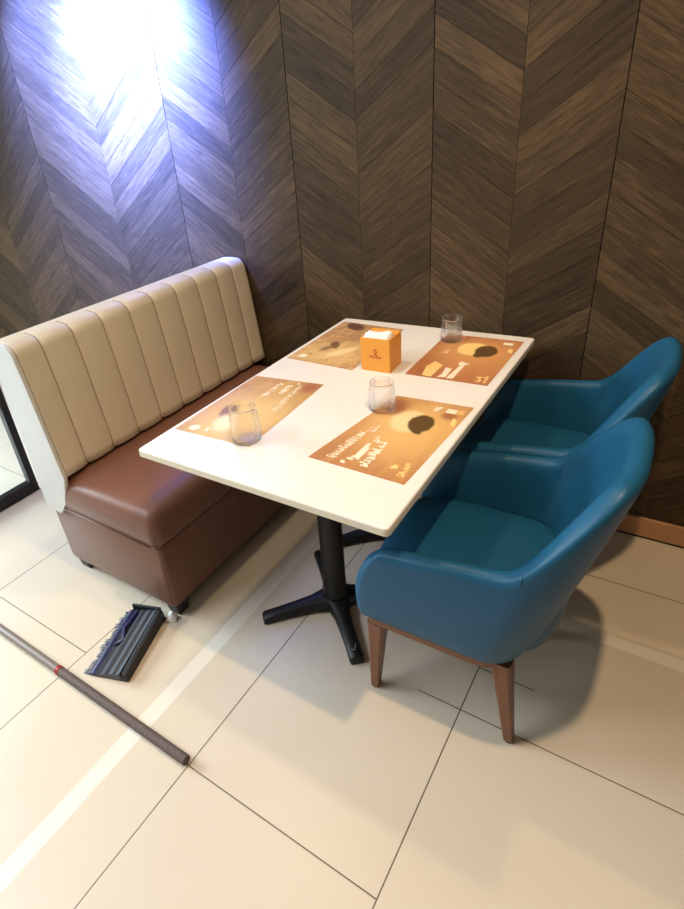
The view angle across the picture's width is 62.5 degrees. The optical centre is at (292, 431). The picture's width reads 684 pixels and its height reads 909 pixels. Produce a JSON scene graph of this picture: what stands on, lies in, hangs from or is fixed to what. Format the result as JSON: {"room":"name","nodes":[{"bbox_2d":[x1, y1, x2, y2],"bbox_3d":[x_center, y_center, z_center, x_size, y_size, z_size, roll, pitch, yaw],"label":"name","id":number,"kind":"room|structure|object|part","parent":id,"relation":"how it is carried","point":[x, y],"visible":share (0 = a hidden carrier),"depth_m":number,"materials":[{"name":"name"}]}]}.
{"room":"eatery","nodes":[
{"label":"eatery","id":0,"kind":"room"},
{"bbox_2d":[0,0,683,526],"bbox_3d":[-0.681,-1.321,2.597,6.900,2.900,0.007,14,35,32],"label":"wall","id":1,"kind":"structure","parent":0,"point":[506,167],"depth_m":2.05,"materials":[{"name":"brown wood"}]},
{"bbox_2d":[616,513,683,548],"bbox_3d":[0.754,0.224,2.431,3.740,0.088,0.014,14,35,32],"label":"baseboard","id":2,"kind":"structure","parent":1,"relation":"attached to","point":[646,528],"depth_m":2.06,"materials":[{"name":"brown wood"}]},
{"bbox_2d":[0,383,683,908],"bbox_3d":[-1.733,0.946,1.821,6.900,0.080,4.535,14,35,32],"label":"floor","id":3,"kind":"structure","parent":0,"point":[305,783],"depth_m":1.51,"materials":[{"name":"beige tile"}]},
{"bbox_2d":[0,387,39,511],"bbox_3d":[-1.660,-0.460,1.973,0.040,2.198,0.940,14,35,32],"label":"door","id":4,"kind":"structure","parent":3,"relation":"on","point":[19,492],"depth_m":2.70,"materials":[{"name":"black metal"}]},
{"bbox_3d":[-1.553,0.470,2.490,0.040,0.060,0.872,14,35,32],"label":"rail","id":5,"kind":"part","parent":4,"relation":"part of","materials":[{"name":"black metal"}]},
{"bbox_2d":[0,623,189,765],"bbox_3d":[-0.832,0.755,1.864,1.323,0.031,0.031,14,35,32],"label":"stick","id":6,"kind":"object","parent":3,"relation":"on","point":[155,738],"visible":1,"depth_m":1.69,"materials":[{"name":"grey metal"}]},
{"bbox_2d":[84,603,164,681],"bbox_3d":[-0.565,0.701,1.891,0.171,0.044,0.273,3,30,16],"label":"dustpan","id":7,"kind":"object","parent":3,"relation":"on","point":[129,643],"visible":1,"depth_m":1.87,"materials":[{"name":"black plastic"}]},
{"bbox_2d":[96,609,156,680],"bbox_3d":[-0.552,0.703,1.883,0.090,0.043,0.262,3,30,16],"label":"tray","id":8,"kind":"object","parent":7,"relation":"on","point":[118,656],"depth_m":1.87,"materials":[{"name":"plastic"}]},
{"bbox_2d":[0,257,284,613],"bbox_3d":[-0.367,-0.076,2.292,0.613,0.968,1.182,14,35,32],"label":"bench sofa","id":9,"kind":"object","parent":3,"relation":"on","point":[85,389],"visible":0.88,"depth_m":2.02,"materials":[{"name":"brown leather"}]},
{"bbox_3d":[-0.880,0.015,1.925,0.193,0.668,0.016,14,35,32],"label":"panel","id":10,"kind":"part","parent":9,"relation":"part of","materials":[{"name":"white wood"}]},
{"bbox_3d":[-0.823,0.512,2.273,0.064,0.056,0.064,14,35,32],"label":"leg","id":11,"kind":"part","parent":9,"relation":"part of","materials":[{"name":"black plastic"}]},
{"bbox_3d":[-0.551,-0.267,2.327,0.193,0.633,1.166,14,35,32],"label":"backrest","id":12,"kind":"part","parent":9,"relation":"part of","materials":[{"name":"beige leather"}]},
{"bbox_2d":[65,364,267,547],"bbox_3d":[-0.356,0.001,2.322,0.596,0.148,1.167,14,35,32],"label":"seat cushion","id":13,"kind":"object","parent":9,"relation":"on","point":[148,503],"depth_m":1.92,"materials":[{"name":"brown leather"}]},
{"bbox_3d":[-0.409,0.612,2.007,0.064,0.056,0.064,14,35,32],"label":"leg","id":14,"kind":"part","parent":9,"relation":"part of","materials":[{"name":"black plastic"}]},
{"bbox_2d":[166,611,178,621],"bbox_3d":[-0.426,0.644,1.968,0.038,0.040,0.032,-2,29,8],"label":"tissue","id":15,"kind":"object","parent":3,"relation":"on","point":[172,616],"visible":1,"depth_m":1.96,"materials":[{"name":"white paper"}]},
{"bbox_2d":[139,318,533,664],"bbox_3d":[0.243,0.189,1.916,0.751,0.750,1.158,14,35,32],"label":"dining table","id":16,"kind":"object","parent":3,"relation":"on","point":[279,468],"visible":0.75,"depth_m":1.54,"materials":[{"name":"white laminate"}]},
{"bbox_2d":[175,376,323,446],"bbox_3d":[-0.116,-0.077,1.692,0.272,0.001,0.421,14,35,32],"label":"placemat","id":17,"kind":"object","parent":16,"relation":"on","point":[274,399],"visible":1,"depth_m":1.70,"materials":[{"name":"orange paper"}]},
{"bbox_2d":[229,400,261,445],"bbox_3d":[-0.128,-0.023,1.492,0.082,0.100,0.082,14,35,32],"label":"tumbler","id":18,"kind":"object","parent":17,"relation":"on","point":[244,421],"visible":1,"depth_m":1.47,"materials":[{"name":"clear glass"}]},
{"bbox_3d":[0.115,0.265,1.780,0.094,0.660,0.094,14,35,32],"label":"post","id":19,"kind":"part","parent":16,"relation":"part of","materials":[{"name":"black metal"}]},
{"bbox_2d":[287,322,403,369],"bbox_3d":[0.203,-0.327,2.075,0.273,0.001,0.426,14,35,32],"label":"placemat","id":20,"kind":"object","parent":16,"relation":"on","point":[340,347],"visible":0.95,"depth_m":2.05,"materials":[{"name":"orange paper"}]},
{"bbox_2d":[360,328,400,372],"bbox_3d":[0.288,-0.266,1.833,0.101,0.112,0.097,12,34,30],"label":"box","id":21,"kind":"object","parent":16,"relation":"on","point":[379,355],"visible":0.97,"depth_m":1.80,"materials":[{"name":"orange cardboard"}]},
{"bbox_2d":[364,330,393,339],"bbox_3d":[0.278,-0.266,1.816,0.090,0.122,0.048,12,34,30],"label":"napkin stack","id":22,"kind":"object","parent":21,"relation":"in","point":[386,335],"visible":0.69,"depth_m":1.78,"materials":[{"name":"white paper"}]},
{"bbox_2d":[308,396,472,484],"bbox_3d":[0.266,0.001,1.473,0.281,0.001,0.418,14,35,32],"label":"placemat","id":23,"kind":"object","parent":16,"relation":"on","point":[392,446],"visible":1,"depth_m":1.44,"materials":[{"name":"orange paper"}]},
{"bbox_2d":[368,376,395,413],"bbox_3d":[0.250,-0.103,1.576,0.078,0.084,0.078,14,35,32],"label":"tumbler","id":24,"kind":"object","parent":23,"relation":"on","point":[382,397],"visible":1,"depth_m":1.55,"materials":[{"name":"clear glass"}]},
{"bbox_2d":[405,335,523,385],"bbox_3d":[0.571,-0.246,1.854,0.270,0.001,0.389,14,35,32],"label":"placemat","id":25,"kind":"object","parent":16,"relation":"on","point":[472,360],"visible":0.99,"depth_m":1.83,"materials":[{"name":"orange paper"}]},
{"bbox_2d":[440,315,462,342],"bbox_3d":[0.561,-0.363,1.980,0.076,0.082,0.076,14,35,32],"label":"tumbler","id":26,"kind":"object","parent":25,"relation":"on","point":[451,325],"visible":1,"depth_m":1.96,"materials":[{"name":"clear glass"}]},
{"bbox_2d":[355,417,654,743],"bbox_3d":[0.533,0.345,1.494,0.587,0.829,0.547,13,34,31],"label":"tub chair","id":27,"kind":"object","parent":3,"relation":"on","point":[484,567],"visible":0.98,"depth_m":1.37,"materials":[{"name":"blue leather"}]},
{"bbox_3d":[0.249,0.632,1.616,0.051,0.258,0.054,13,34,31],"label":"leg","id":28,"kind":"part","parent":27,"relation":"part of","materials":[{"name":"brown wood"}]},
{"bbox_3d":[0.490,0.454,1.598,0.386,0.024,0.444,13,34,31],"label":"seat rail","id":29,"kind":"part","parent":27,"relation":"part of","materials":[{"name":"brown wood"}]},
{"bbox_3d":[0.542,0.682,1.444,0.080,0.279,0.051,13,34,31],"label":"leg","id":30,"kind":"part","parent":27,"relation":"part of","materials":[{"name":"brown wood"}]},
{"bbox_2d":[455,337,682,457],"bbox_3d":[0.856,0.096,1.875,0.587,0.829,0.547,14,35,32],"label":"tub chair","id":31,"kind":"object","parent":3,"relation":"on","point":[550,418],"visible":0.41,"depth_m":1.91,"materials":[{"name":"blue leather"}]},
{"bbox_2d":[461,418,589,448],"bbox_3d":[0.819,0.121,1.920,0.492,0.180,0.416,14,35,32],"label":"seat cushion","id":32,"kind":"object","parent":31,"relation":"on","point":[562,433],"depth_m":1.96,"materials":[{"name":"blue leather"}]}
]}

